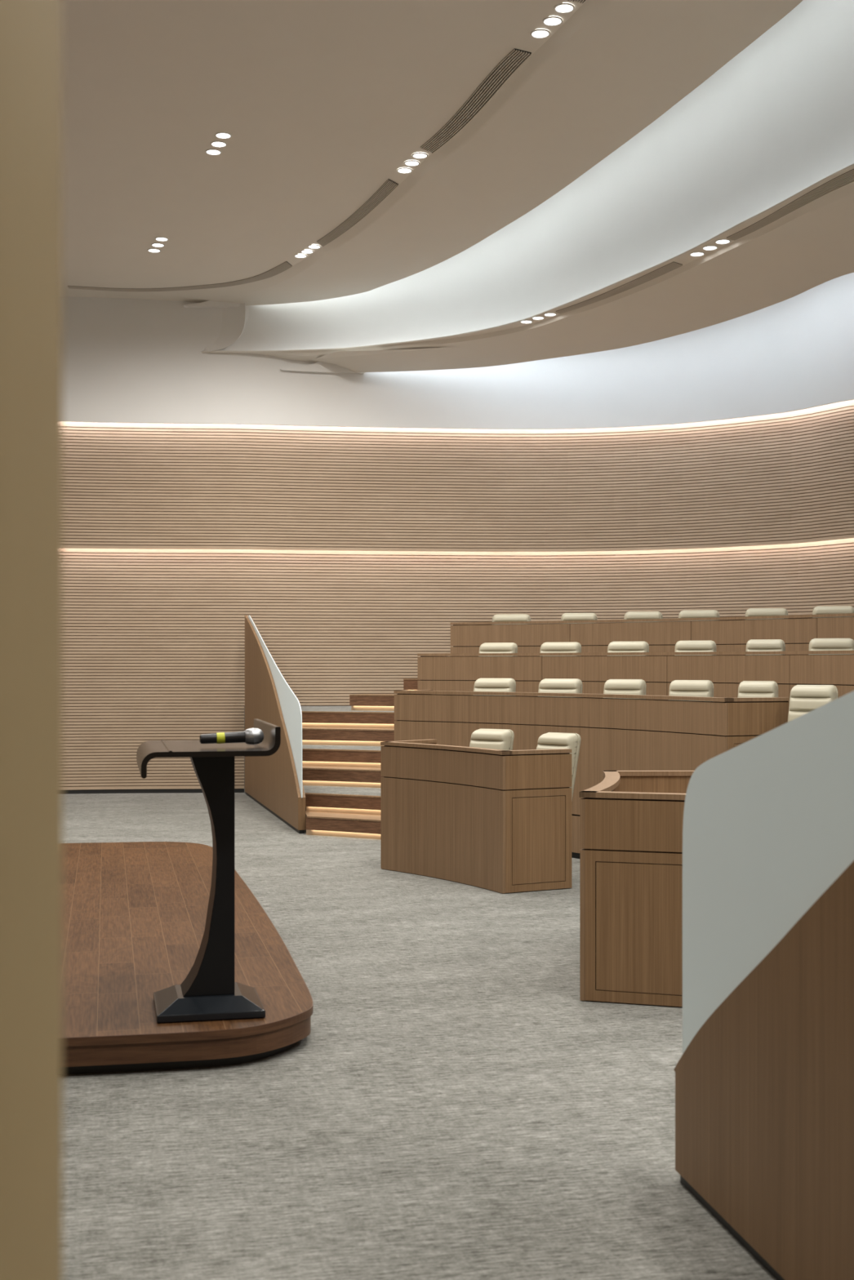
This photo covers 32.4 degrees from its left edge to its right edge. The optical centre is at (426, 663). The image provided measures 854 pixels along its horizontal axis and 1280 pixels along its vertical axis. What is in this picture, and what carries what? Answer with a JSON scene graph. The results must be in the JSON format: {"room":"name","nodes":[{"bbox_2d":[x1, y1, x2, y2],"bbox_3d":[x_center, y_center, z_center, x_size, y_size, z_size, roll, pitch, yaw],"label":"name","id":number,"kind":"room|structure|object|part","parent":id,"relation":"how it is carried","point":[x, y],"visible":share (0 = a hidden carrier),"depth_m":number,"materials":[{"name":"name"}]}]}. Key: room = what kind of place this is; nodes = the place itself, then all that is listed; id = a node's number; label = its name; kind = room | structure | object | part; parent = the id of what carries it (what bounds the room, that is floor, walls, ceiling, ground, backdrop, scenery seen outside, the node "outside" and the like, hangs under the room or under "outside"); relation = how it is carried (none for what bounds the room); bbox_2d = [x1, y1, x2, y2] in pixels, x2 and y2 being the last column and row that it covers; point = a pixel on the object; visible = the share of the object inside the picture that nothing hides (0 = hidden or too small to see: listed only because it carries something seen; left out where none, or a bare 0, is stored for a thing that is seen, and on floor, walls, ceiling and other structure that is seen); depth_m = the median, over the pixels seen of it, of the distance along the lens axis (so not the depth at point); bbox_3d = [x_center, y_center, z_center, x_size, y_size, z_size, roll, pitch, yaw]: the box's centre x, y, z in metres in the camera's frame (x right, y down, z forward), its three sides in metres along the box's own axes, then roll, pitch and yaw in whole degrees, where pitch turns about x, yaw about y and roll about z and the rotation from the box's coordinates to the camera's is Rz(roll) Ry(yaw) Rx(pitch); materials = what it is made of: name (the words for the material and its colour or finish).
{"room":"lecture hall","nodes":[
{"label":"lecture hall","id":0,"kind":"room"},
{"bbox_2d":[244,706,394,829],"bbox_3d":[3.996,1.064,10.825,7.708,1.070,18.009,0,0,-18],"label":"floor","id":1,"kind":"structure","parent":0,"point":[308,788],"depth_m":15.27,"materials":[{"name":"carpet"}]},
{"bbox_2d":[473,677,515,695],"bbox_3d":[0.545,0.688,13.496,0.496,1.108,0.668,0,0,20],"label":"swivel chair","id":2,"kind":"object","parent":1,"relation":"on","point":[494,685],"visible":0.19,"depth_m":13.67,"materials":[{"name":"beige leather"}]},
{"bbox_2d":[478,642,517,656],"bbox_3d":[0.658,0.331,15.232,0.515,1.108,0.668,0,0,21],"label":"swivel chair","id":3,"kind":"object","parent":1,"relation":"on","point":[486,647],"visible":0.2,"depth_m":15.40,"materials":[{"name":"beige leather"}]},
{"bbox_2d":[492,613,530,624],"bbox_3d":[0.938,-0.026,16.902,0.568,1.108,0.668,0,0,10],"label":"swivel chair","id":4,"kind":"object","parent":1,"relation":"on","point":[498,617],"visible":0.11,"depth_m":17.09,"materials":[{"name":"beige leather"}]},
{"bbox_2d":[537,678,582,697],"bbox_3d":[1.107,0.688,13.018,0.500,1.108,0.668,0,0,21],"label":"swivel chair","id":5,"kind":"object","parent":1,"relation":"on","point":[546,685],"visible":0.16,"depth_m":13.19,"materials":[{"name":"beige leather"}]},
{"bbox_2d":[539,641,581,656],"bbox_3d":[1.280,0.331,14.829,0.534,1.108,0.668,0,0,20],"label":"swivel chair","id":6,"kind":"object","parent":1,"relation":"on","point":[555,646],"visible":0.12,"depth_m":15.00,"materials":[{"name":"beige leather"}]},
{"bbox_2d":[560,613,597,623],"bbox_3d":[1.687,-0.026,16.484,0.517,1.108,0.668,0,0,10],"label":"swivel chair","id":7,"kind":"object","parent":1,"relation":"on","point":[566,616],"visible":0.11,"depth_m":16.67,"materials":[{"name":"beige leather"}]},
{"bbox_2d":[603,679,646,698],"bbox_3d":[1.623,0.688,12.482,0.458,1.108,0.668,0,0,20],"label":"swivel chair","id":8,"kind":"object","parent":1,"relation":"on","point":[615,686],"visible":0.18,"depth_m":12.65,"materials":[{"name":"beige leather"}]},
{"bbox_2d":[607,640,648,652],"bbox_3d":[1.906,0.331,14.336,0.515,1.108,0.668,0,0,20],"label":"swivel chair","id":9,"kind":"object","parent":1,"relation":"on","point":[639,646],"visible":0.12,"depth_m":14.51,"materials":[{"name":"beige leather"}]},
{"bbox_2d":[417,650,853,702],"bbox_3d":[2.091,0.389,13.402,1.048,0.986,5.721,0,0,-43],"label":"curved desk","id":10,"kind":"object","parent":1,"relation":"on","point":[438,672],"visible":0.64,"depth_m":13.41,"materials":[{"name":"brown wood"}]},
{"bbox_3d":[0.523,0.527,14.654,1.430,0.711,0.056,0,0,32],"label":"panel","id":11,"kind":"part","parent":10,"relation":"part of","materials":[{"name":"brown wood"}]},
{"bbox_3d":[0.523,0.047,14.654,1.430,0.234,0.056,0,0,32],"label":"panel","id":12,"kind":"part","parent":10,"relation":"part of","materials":[{"name":"brown wood"}]},
{"bbox_3d":[1.658,0.047,13.779,1.438,0.234,0.056,0,0,43],"label":"panel","id":13,"kind":"part","parent":10,"relation":"part of","materials":[{"name":"brown wood"}]},
{"bbox_3d":[1.658,0.527,13.779,1.438,0.711,0.056,0,0,43],"label":"panel","id":14,"kind":"part","parent":10,"relation":"part of","materials":[{"name":"brown wood"}]},
{"bbox_3d":[2.601,0.047,12.717,0.054,0.234,1.403,0,0,-36],"label":"panel","id":15,"kind":"part","parent":10,"relation":"part of","materials":[{"name":"brown wood"}]},
{"bbox_3d":[2.601,0.527,12.717,0.054,0.711,1.403,0,0,-36],"label":"panel","id":16,"kind":"part","parent":10,"relation":"part of","materials":[{"name":"brown wood"}]},
{"bbox_3d":[3.273,0.047,11.621,0.044,0.234,1.166,0,0,-26],"label":"panel","id":17,"kind":"part","parent":10,"relation":"part of","materials":[{"name":"brown wood"}]},
{"bbox_3d":[3.273,0.527,11.621,0.044,0.711,1.166,0,0,-26],"label":"panel","id":18,"kind":"part","parent":10,"relation":"part of","materials":[{"name":"brown wood"}]},
{"bbox_2d":[623,611,662,622],"bbox_3d":[2.349,-0.026,16.036,0.532,1.108,0.668,0,0,10],"label":"swivel chair","id":19,"kind":"object","parent":1,"relation":"on","point":[629,615],"visible":0.12,"depth_m":16.23,"materials":[{"name":"beige leather"}]},
{"bbox_2d":[450,613,853,656],"bbox_3d":[2.928,0.029,14.767,6.762,0.991,1.135,0,0,45],"label":"curved desk","id":20,"kind":"object","parent":1,"relation":"on","point":[593,636],"visible":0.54,"depth_m":15.25,"materials":[{"name":"brown wood"}]},
{"bbox_3d":[0.916,0.167,16.275,1.463,0.716,0.051,0,0,29],"label":"panel","id":21,"kind":"part","parent":20,"relation":"part of","materials":[{"name":"brown wood"}]},
{"bbox_3d":[0.916,-0.315,16.275,1.463,0.234,0.051,0,0,29],"label":"panel","id":22,"kind":"part","parent":20,"relation":"part of","materials":[{"name":"brown wood"}]},
{"bbox_3d":[2.135,0.167,15.471,1.453,0.716,0.050,0,0,38],"label":"panel","id":23,"kind":"part","parent":20,"relation":"part of","materials":[{"name":"brown wood"}]},
{"bbox_3d":[2.135,-0.315,15.471,1.453,0.234,0.050,0,0,38],"label":"panel","id":24,"kind":"part","parent":20,"relation":"part of","materials":[{"name":"brown wood"}]},
{"bbox_3d":[3.212,-0.315,14.481,0.051,0.234,1.468,0,0,-43],"label":"panel","id":25,"kind":"part","parent":20,"relation":"part of","materials":[{"name":"brown wood"}]},
{"bbox_3d":[3.212,0.167,14.481,0.051,0.716,1.468,0,0,-43],"label":"panel","id":26,"kind":"part","parent":20,"relation":"part of","materials":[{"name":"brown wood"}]},
{"bbox_3d":[4.282,-0.315,13.047,0.082,0.234,2.113,0,0,-32],"label":"panel","id":27,"kind":"part","parent":20,"relation":"part of","materials":[{"name":"brown wood"}]},
{"bbox_2d":[668,680,713,701],"bbox_3d":[2.090,0.688,11.872,0.456,1.108,0.668,0,0,19],"label":"swivel chair","id":28,"kind":"object","parent":1,"relation":"on","point":[700,688],"visible":0.23,"depth_m":12.04,"materials":[{"name":"beige leather"}]},
{"bbox_2d":[674,640,715,655],"bbox_3d":[2.489,0.331,13.787,0.490,1.108,0.668,0,0,16],"label":"swivel chair","id":29,"kind":"object","parent":1,"relation":"on","point":[696,646],"visible":0.18,"depth_m":13.97,"materials":[{"name":"beige leather"}]},
{"bbox_2d":[678,609,719,621],"bbox_3d":[2.868,-0.026,15.616,0.548,1.108,0.668,0,0,15],"label":"swivel chair","id":30,"kind":"object","parent":1,"relation":"on","point":[686,613],"visible":0.09,"depth_m":15.80,"materials":[{"name":"beige leather"}]},
{"bbox_2d":[737,680,777,697],"bbox_3d":[2.481,0.688,11.208,0.384,1.108,0.668,0,0,21],"label":"swivel chair","id":31,"kind":"object","parent":1,"relation":"on","point":[746,689],"visible":0.21,"depth_m":11.38,"materials":[{"name":"beige leather"}]},
{"bbox_2d":[745,639,785,651],"bbox_3d":[3.008,0.331,13.179,0.440,1.108,0.668,0,0,18],"label":"swivel chair","id":32,"kind":"object","parent":1,"relation":"on","point":[752,645],"visible":0.15,"depth_m":13.36,"materials":[{"name":"beige leather"}]},
{"bbox_2d":[745,608,787,619],"bbox_3d":[3.474,-0.026,15.061,0.548,1.108,0.668,0,0,14],"label":"swivel chair","id":33,"kind":"object","parent":1,"relation":"on","point":[751,611],"visible":0.13,"depth_m":15.25,"materials":[{"name":"beige leather"}]},
{"bbox_2d":[787,684,837,721],"bbox_3d":[2.623,0.697,10.246,0.415,1.092,0.668,0,0,30],"label":"swivel chair","id":34,"kind":"object","parent":1,"relation":"on","point":[803,699],"visible":0.2,"depth_m":10.40,"materials":[{"name":"beige leather"}]},
{"bbox_2d":[808,638,853,654],"bbox_3d":[3.453,0.331,12.561,0.492,1.108,0.668,0,0,17],"label":"swivel chair","id":35,"kind":"object","parent":1,"relation":"on","point":[815,644],"visible":0.17,"depth_m":12.74,"materials":[{"name":"beige leather"}]},
{"bbox_2d":[812,605,853,617],"bbox_3d":[4.013,-0.026,14.479,0.520,1.108,0.668,0,0,14],"label":"swivel chair","id":36,"kind":"object","parent":1,"relation":"on","point":[819,610],"visible":0.16,"depth_m":14.67,"materials":[{"name":"beige leather"}]},
{"bbox_2d":[62,792,776,1279],"bbox_3d":[-2.273,1.600,8.230,21.161,0.001,20.860,0,0,0],"label":"floor","id":37,"kind":"structure","parent":0,"point":[451,1106],"depth_m":5.20,"materials":[{"name":"carpet"}]},
{"bbox_2d":[0,0,62,1279],"bbox_3d":[-0.771,0.000,0.890,1.057,3.200,0.180,0,0,0],"label":"trim","id":38,"kind":"structure","parent":37,"relation":"on","point":[31,30],"depth_m":0.90,"materials":[{"name":"beige paint"}]},
{"bbox_2d":[62,841,313,1074],"bbox_3d":[-3.701,1.520,8.389,5.463,0.160,6.336,0,0,-12],"label":"stage platform","id":39,"kind":"object","parent":37,"relation":"on","point":[134,914],"visible":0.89,"depth_m":7.08,"materials":[{"name":"brown wood"}]},
{"bbox_3d":[-3.703,1.515,8.387,5.447,0.081,6.316,0,0,-12],"label":"panel","id":40,"kind":"part","parent":39,"relation":"part of","materials":[{"name":"brown wood"}]},
{"bbox_2d":[136,719,280,1022],"bbox_3d":[-0.928,0.842,6.131,0.538,1.188,0.860,0,0,-12],"label":"lectern","id":41,"kind":"object","parent":39,"relation":"on","point":[210,991],"visible":0.94,"depth_m":6.04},
{"bbox_3d":[-0.914,1.422,6.134,0.434,0.028,0.440,0,0,-12],"label":"plate","id":42,"kind":"part","parent":41,"relation":"part of","materials":[{"name":"black metal"}]},
{"bbox_2d":[200,728,263,745],"bbox_3d":[-0.795,0.297,5.993,0.259,0.070,0.070,0,0,-8],"label":"microphone","id":43,"kind":"object","parent":41,"relation":"on","point":[253,736],"visible":1,"depth_m":5.97,"materials":[{"name":"black metal"}]},
{"bbox_2d":[244,728,263,745],"bbox_3d":[-0.705,0.297,6.006,0.077,0.070,0.070,-2,1,-12],"label":"grille","id":44,"kind":"object","parent":43,"relation":"attached to","point":[253,736],"depth_m":5.98,"materials":[{"name":"silver metal"}]},
{"bbox_2d":[244,615,305,833],"bbox_3d":[-1.688,0.502,15.931,0.070,2.193,4.342,0,0,-14],"label":"balustrade","id":45,"kind":"object","parent":37,"relation":"on","point":[274,781],"visible":0.93,"depth_m":15.53,"materials":[{"name":"brown wood"}]},
{"bbox_3d":[-1.689,0.500,15.936,0.014,2.129,4.331,0,0,-14],"label":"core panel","id":46,"kind":"part","parent":45,"relation":"part of","materials":[{"name":"brown wood"}]},
{"bbox_2d":[301,678,420,839],"bbox_3d":[-0.725,0.885,15.148,2.048,1.430,3.697,0,0,0],"label":"staircase","id":47,"kind":"structure","parent":37,"relation":"on","point":[349,815],"depth_m":15.04,"materials":[{"name":"brown wood"}]},
{"bbox_2d":[380,738,571,893],"bbox_3d":[0.335,1.102,11.006,0.628,0.988,1.709,0,0,-36],"label":"curved desk","id":48,"kind":"object","parent":37,"relation":"on","point":[498,820],"visible":1,"depth_m":10.50,"materials":[{"name":"brown wood"}]},
{"bbox_3d":[0.118,0.759,10.851,0.087,0.234,1.526,0,0,-36],"label":"panel","id":49,"kind":"part","parent":48,"relation":"part of","materials":[{"name":"brown wood"}]},
{"bbox_3d":[0.118,1.240,10.851,0.087,0.713,1.526,0,0,-36],"label":"panel","id":50,"kind":"part","parent":48,"relation":"part of","materials":[{"name":"brown wood"}]},
{"bbox_3d":[0.783,0.759,10.345,0.537,0.234,0.020,0,0,-26],"label":"panel","id":51,"kind":"part","parent":48,"relation":"part of","materials":[{"name":"brown wood"}]},
{"bbox_3d":[0.783,1.239,10.345,0.537,0.711,0.020,0,0,-26],"label":"frame","id":52,"kind":"part","parent":48,"relation":"part of","materials":[{"name":"brown wood"}]},
{"bbox_3d":[0.783,1.239,10.345,0.429,0.603,0.019,0,0,-26],"label":"access panel","id":53,"kind":"part","parent":48,"relation":"part of","materials":[{"name":"brown wood"}]},
{"bbox_2d":[469,728,514,750],"bbox_3d":[0.366,1.059,11.466,0.450,1.081,0.668,0,0,36],"label":"swivel chair","id":54,"kind":"object","parent":37,"relation":"on","point":[486,738],"visible":0.24,"depth_m":11.59,"materials":[{"name":"beige leather"}]},
{"bbox_2d":[536,732,581,801],"bbox_3d":[0.812,1.059,10.838,0.426,1.081,0.668,0,0,44],"label":"swivel chair","id":55,"kind":"object","parent":37,"relation":"on","point":[549,740],"visible":0.3,"depth_m":10.92,"materials":[{"name":"beige leather"}]},
{"bbox_2d":[393,689,789,858],"bbox_3d":[1.244,0.922,12.226,0.867,1.353,4.133,0,0,-40],"label":"curved desk","id":56,"kind":"object","parent":37,"relation":"on","point":[635,733],"visible":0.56,"depth_m":11.81,"materials":[{"name":"brown wood"}]},
{"bbox_3d":[1.039,0.397,12.054,0.325,0.234,3.797,0,0,-40],"label":"panel","id":57,"kind":"part","parent":56,"relation":"part of","materials":[{"name":"brown wood"}]},
{"bbox_3d":[1.039,0.879,12.054,0.325,0.716,3.797,0,0,-40],"label":"panel","id":58,"kind":"part","parent":56,"relation":"part of","materials":[{"name":"brown wood"}]},
{"bbox_3d":[2.395,0.879,10.617,0.537,0.716,0.020,0,0,-22],"label":"frame","id":59,"kind":"part","parent":56,"relation":"part of","materials":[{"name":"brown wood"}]},
{"bbox_3d":[2.395,0.397,10.617,0.537,0.234,0.020,0,0,-22],"label":"panel","id":60,"kind":"part","parent":56,"relation":"part of","materials":[{"name":"brown wood"}]},
{"bbox_2d":[578,770,693,1006],"bbox_3d":[1.170,1.102,7.637,0.620,0.988,1.598,0,0,11],"label":"curved desk","id":61,"kind":"object","parent":37,"relation":"on","point":[631,822],"visible":0.81,"depth_m":6.90,"materials":[{"name":"brown wood"}]},
{"bbox_3d":[0.902,1.240,7.658,0.079,0.713,1.427,0,0,11],"label":"panel","id":62,"kind":"part","parent":61,"relation":"part of","materials":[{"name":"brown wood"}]},
{"bbox_3d":[0.902,0.759,7.658,0.079,0.234,1.427,0,0,11],"label":"panel","id":63,"kind":"part","parent":61,"relation":"part of","materials":[{"name":"brown wood"}]},
{"bbox_3d":[1.007,1.239,6.893,0.537,0.711,0.020,0,0,17],"label":"frame","id":64,"kind":"part","parent":61,"relation":"part of","materials":[{"name":"brown wood"}]},
{"bbox_3d":[1.007,0.759,6.893,0.537,0.234,0.020,0,0,17],"label":"panel","id":65,"kind":"part","parent":61,"relation":"part of","materials":[{"name":"brown wood"}]},
{"bbox_3d":[1.007,1.239,6.893,0.429,0.603,0.019,0,0,17],"label":"access panel","id":66,"kind":"part","parent":61,"relation":"part of","materials":[{"name":"brown wood"}]},
{"bbox_2d":[673,690,853,1279],"bbox_3d":[1.007,0.651,3.376,0.070,1.896,2.428,0,0,-10],"label":"balustrade","id":67,"kind":"object","parent":37,"relation":"on","point":[764,1072],"visible":1,"depth_m":3.83,"materials":[{"name":"brown wood"}]},
{"bbox_3d":[1.007,0.498,3.376,0.008,1.533,2.428,0,0,-10],"label":"glass panel","id":68,"kind":"part","parent":67,"relation":"part of","materials":[{"name":"white glass"}]},
{"bbox_2d":[62,272,853,794],"bbox_3d":[0.547,-2.250,12.391,12.535,7.700,23.854,0,0,-42],"label":"wall","id":69,"kind":"structure","parent":0,"point":[354,518],"depth_m":18.15,"materials":[{"name":"paint"}]},
{"bbox_3d":[0.573,1.573,12.382,12.374,0.055,23.723,0,0,-42],"label":"baseboard","id":70,"kind":"part","parent":69,"relation":"part of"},
{"bbox_3d":[0.476,-2.207,12.357,12.207,1.593,23.418,0,0,-42],"label":"slat panel","id":71,"kind":"part","parent":69,"relation":"part of","materials":[{"name":"brown wood"}]},
{"bbox_3d":[0.555,0.034,12.377,12.330,3.033,23.653,0,0,-42],"label":"slat panel","id":72,"kind":"part","parent":69,"relation":"part of","materials":[{"name":"brown wood"}]},
{"bbox_2d":[62,0,853,373],"bbox_3d":[-2.424,-4.841,8.603,20.860,2.517,26.394,0,0,0],"label":"ceiling","id":73,"kind":"structure","parent":0,"point":[633,138],"depth_m":13.09,"materials":[{"name":"paint"}]},
{"bbox_2d":[147,248,160,252],"bbox_3d":[-2.935,-4.446,15.820,0.140,0.008,0.140,0,0,0],"label":"recessed light","id":74,"kind":"object","parent":73,"relation":"in","point":[151,250],"visible":1,"depth_m":15.81,"materials":[{"name":"paint"}]},
{"bbox_2d":[151,242,164,247],"bbox_3d":[-2.857,-4.446,15.614,0.140,0.008,0.140,0,0,0],"label":"recessed light","id":75,"kind":"object","parent":73,"relation":"in","point":[157,245],"visible":1,"depth_m":15.62,"materials":[{"name":"paint"}]},
{"bbox_2d":[155,236,168,241],"bbox_3d":[-2.777,-4.446,15.394,0.140,0.008,0.140,0,0,0],"label":"recessed light","id":76,"kind":"object","parent":73,"relation":"in","point":[157,238],"visible":1,"depth_m":15.38,"materials":[{"name":"paint"}]},
{"bbox_2d":[67,261,292,291],"bbox_3d":[-2.781,-4.445,17.104,2.910,0.014,0.690,0,0,21],"label":"ceiling vent","id":77,"kind":"object","parent":73,"relation":"in","point":[286,265],"visible":1,"depth_m":17.29,"materials":[{"name":"beige metal"}]},
{"bbox_2d":[205,148,221,155],"bbox_3d":[-1.855,-4.446,12.775,0.140,0.008,0.140,0,0,0],"label":"recessed light","id":78,"kind":"object","parent":73,"relation":"in","point":[211,151],"visible":1,"depth_m":12.78,"materials":[{"name":"paint"}]},
{"bbox_2d":[210,141,226,146],"bbox_3d":[-1.782,-4.446,12.581,0.140,0.008,0.140,0,0,0],"label":"recessed light","id":79,"kind":"object","parent":73,"relation":"in","point":[215,144],"visible":1,"depth_m":12.58,"materials":[{"name":"paint"}]},
{"bbox_2d":[214,132,231,138],"bbox_3d":[-1.714,-4.446,12.374,0.140,0.008,0.140,0,0,0],"label":"recessed light","id":80,"kind":"object","parent":73,"relation":"in","point":[219,135],"visible":1,"depth_m":12.37,"materials":[{"name":"paint"}]},
{"bbox_2d":[293,253,306,257],"bbox_3d":[-1.377,-4.446,16.031,0.140,0.008,0.140,0,0,0],"label":"recessed light","id":81,"kind":"object","parent":73,"relation":"in","point":[298,255],"visible":1,"depth_m":16.03,"materials":[{"name":"paint"}]},
{"bbox_2d":[300,249,313,253],"bbox_3d":[-1.292,-4.446,15.861,0.140,0.008,0.140,0,0,0],"label":"recessed light","id":82,"kind":"object","parent":73,"relation":"in","point":[306,251],"visible":1,"depth_m":15.87,"materials":[{"name":"paint"}]},
{"bbox_2d":[307,244,320,248],"bbox_3d":[-1.202,-4.446,15.675,0.140,0.008,0.140,0,0,0],"label":"recessed light","id":83,"kind":"object","parent":73,"relation":"in","point":[313,246],"visible":1,"depth_m":15.68,"materials":[{"name":"paint"}]},
{"bbox_2d":[316,178,398,246],"bbox_3d":[-0.704,-4.445,14.586,0.171,0.014,2.281,0,0,-22],"label":"ceiling vent","id":84,"kind":"object","parent":73,"relation":"in","point":[388,186],"visible":1,"depth_m":14.46,"materials":[{"name":"beige metal"}]},
{"bbox_2d":[396,167,412,173],"bbox_3d":[-0.201,-4.446,13.254,0.140,0.008,0.140,0,0,0],"label":"recessed light","id":85,"kind":"object","parent":73,"relation":"in","point":[403,170],"visible":1,"depth_m":13.24,"materials":[{"name":"paint"}]},
{"bbox_2d":[404,160,419,166],"bbox_3d":[-0.133,-4.446,13.060,0.140,0.008,0.140,0,0,0],"label":"recessed light","id":86,"kind":"object","parent":73,"relation":"in","point":[410,162],"visible":1,"depth_m":13.05,"materials":[{"name":"paint"}]},
{"bbox_2d":[412,152,427,158],"bbox_3d":[-0.062,-4.446,12.864,0.140,0.008,0.140,0,0,0],"label":"recessed light","id":87,"kind":"object","parent":73,"relation":"in","point":[416,155],"visible":1,"depth_m":12.86,"materials":[{"name":"paint"}]},
{"bbox_2d":[420,48,531,153],"bbox_3d":[0.355,-4.445,11.720,0.190,0.014,2.227,0,0,-19],"label":"ceiling vent","id":88,"kind":"object","parent":73,"relation":"in","point":[501,73],"visible":1,"depth_m":11.56,"materials":[{"name":"beige metal"}]},
{"bbox_2d":[520,320,532,323],"bbox_3d":[1.101,-3.786,16.282,0.140,0.008,0.140,0,0,0],"label":"recessed light","id":89,"kind":"object","parent":73,"relation":"in","point":[522,321],"visible":1,"depth_m":16.28,"materials":[{"name":"paint"}]},
{"bbox_2d":[531,315,544,319],"bbox_3d":[1.217,-3.786,16.102,0.140,0.008,0.140,0,0,0],"label":"recessed light","id":90,"kind":"object","parent":73,"relation":"in","point":[536,317],"visible":1,"depth_m":16.10,"materials":[{"name":"paint"}]},
{"bbox_2d":[530,28,550,38],"bbox_3d":[0.799,-4.446,10.376,0.140,0.008,0.140,0,0,0],"label":"recessed light","id":91,"kind":"object","parent":73,"relation":"in","point":[537,33],"visible":1,"depth_m":10.38,"materials":[{"name":"paint"}]},
{"bbox_2d":[543,312,556,315],"bbox_3d":[1.334,-3.786,15.939,0.140,0.008,0.140,0,0,0],"label":"recessed light","id":92,"kind":"object","parent":73,"relation":"in","point":[546,313],"visible":1,"depth_m":15.93,"materials":[{"name":"paint"}]},
{"bbox_2d":[542,16,562,26],"bbox_3d":[0.869,-4.446,10.174,0.140,0.008,0.140,0,0,0],"label":"recessed light","id":93,"kind":"object","parent":73,"relation":"in","point":[550,20],"visible":1,"depth_m":10.17,"materials":[{"name":"paint"}]},
{"bbox_2d":[553,3,574,13],"bbox_3d":[0.931,-4.446,9.971,0.140,0.008,0.140,0,0,0],"label":"recessed light","id":94,"kind":"object","parent":73,"relation":"in","point":[562,7],"visible":1,"depth_m":9.96,"materials":[{"name":"paint"}]},
{"bbox_2d":[565,0,586,4],"bbox_3d":[1.157,-4.445,9.170,0.171,0.014,1.449,0,0,-12],"label":"ceiling vent","id":95,"kind":"object","parent":73,"relation":"in","point":[575,1],"visible":1,"depth_m":9.85,"materials":[{"name":"beige metal"}]},
{"bbox_2d":[555,262,682,313],"bbox_3d":[1.920,-3.785,14.889,0.169,0.014,2.212,0,0,-26],"label":"ceiling vent","id":96,"kind":"object","parent":73,"relation":"in","point":[668,268],"visible":1,"depth_m":14.71,"materials":[{"name":"beige metal"}]},
{"bbox_2d":[688,251,704,256],"bbox_3d":[2.497,-3.786,13.590,0.140,0.008,0.140,0,0,0],"label":"recessed light","id":97,"kind":"object","parent":73,"relation":"in","point":[695,253],"visible":1,"depth_m":13.59,"materials":[{"name":"paint"}]},
{"bbox_2d":[702,244,717,250],"bbox_3d":[2.576,-3.786,13.385,0.140,0.008,0.140,0,0,0],"label":"recessed light","id":98,"kind":"object","parent":73,"relation":"in","point":[711,246],"visible":1,"depth_m":13.38,"materials":[{"name":"paint"}]},
{"bbox_2d":[714,239,730,244],"bbox_3d":[2.652,-3.786,13.187,0.140,0.008,0.140,0,0,0],"label":"recessed light","id":99,"kind":"object","parent":73,"relation":"in","point":[719,241],"visible":1,"depth_m":13.18,"materials":[{"name":"paint"}]},
{"bbox_2d":[726,168,853,240],"bbox_3d":[3.070,-3.785,12.030,0.192,0.014,2.294,0,0,-21],"label":"ceiling vent","id":100,"kind":"object","parent":73,"relation":"in","point":[846,178],"visible":1,"depth_m":12.02,"materials":[{"name":"beige metal"}]}
]}

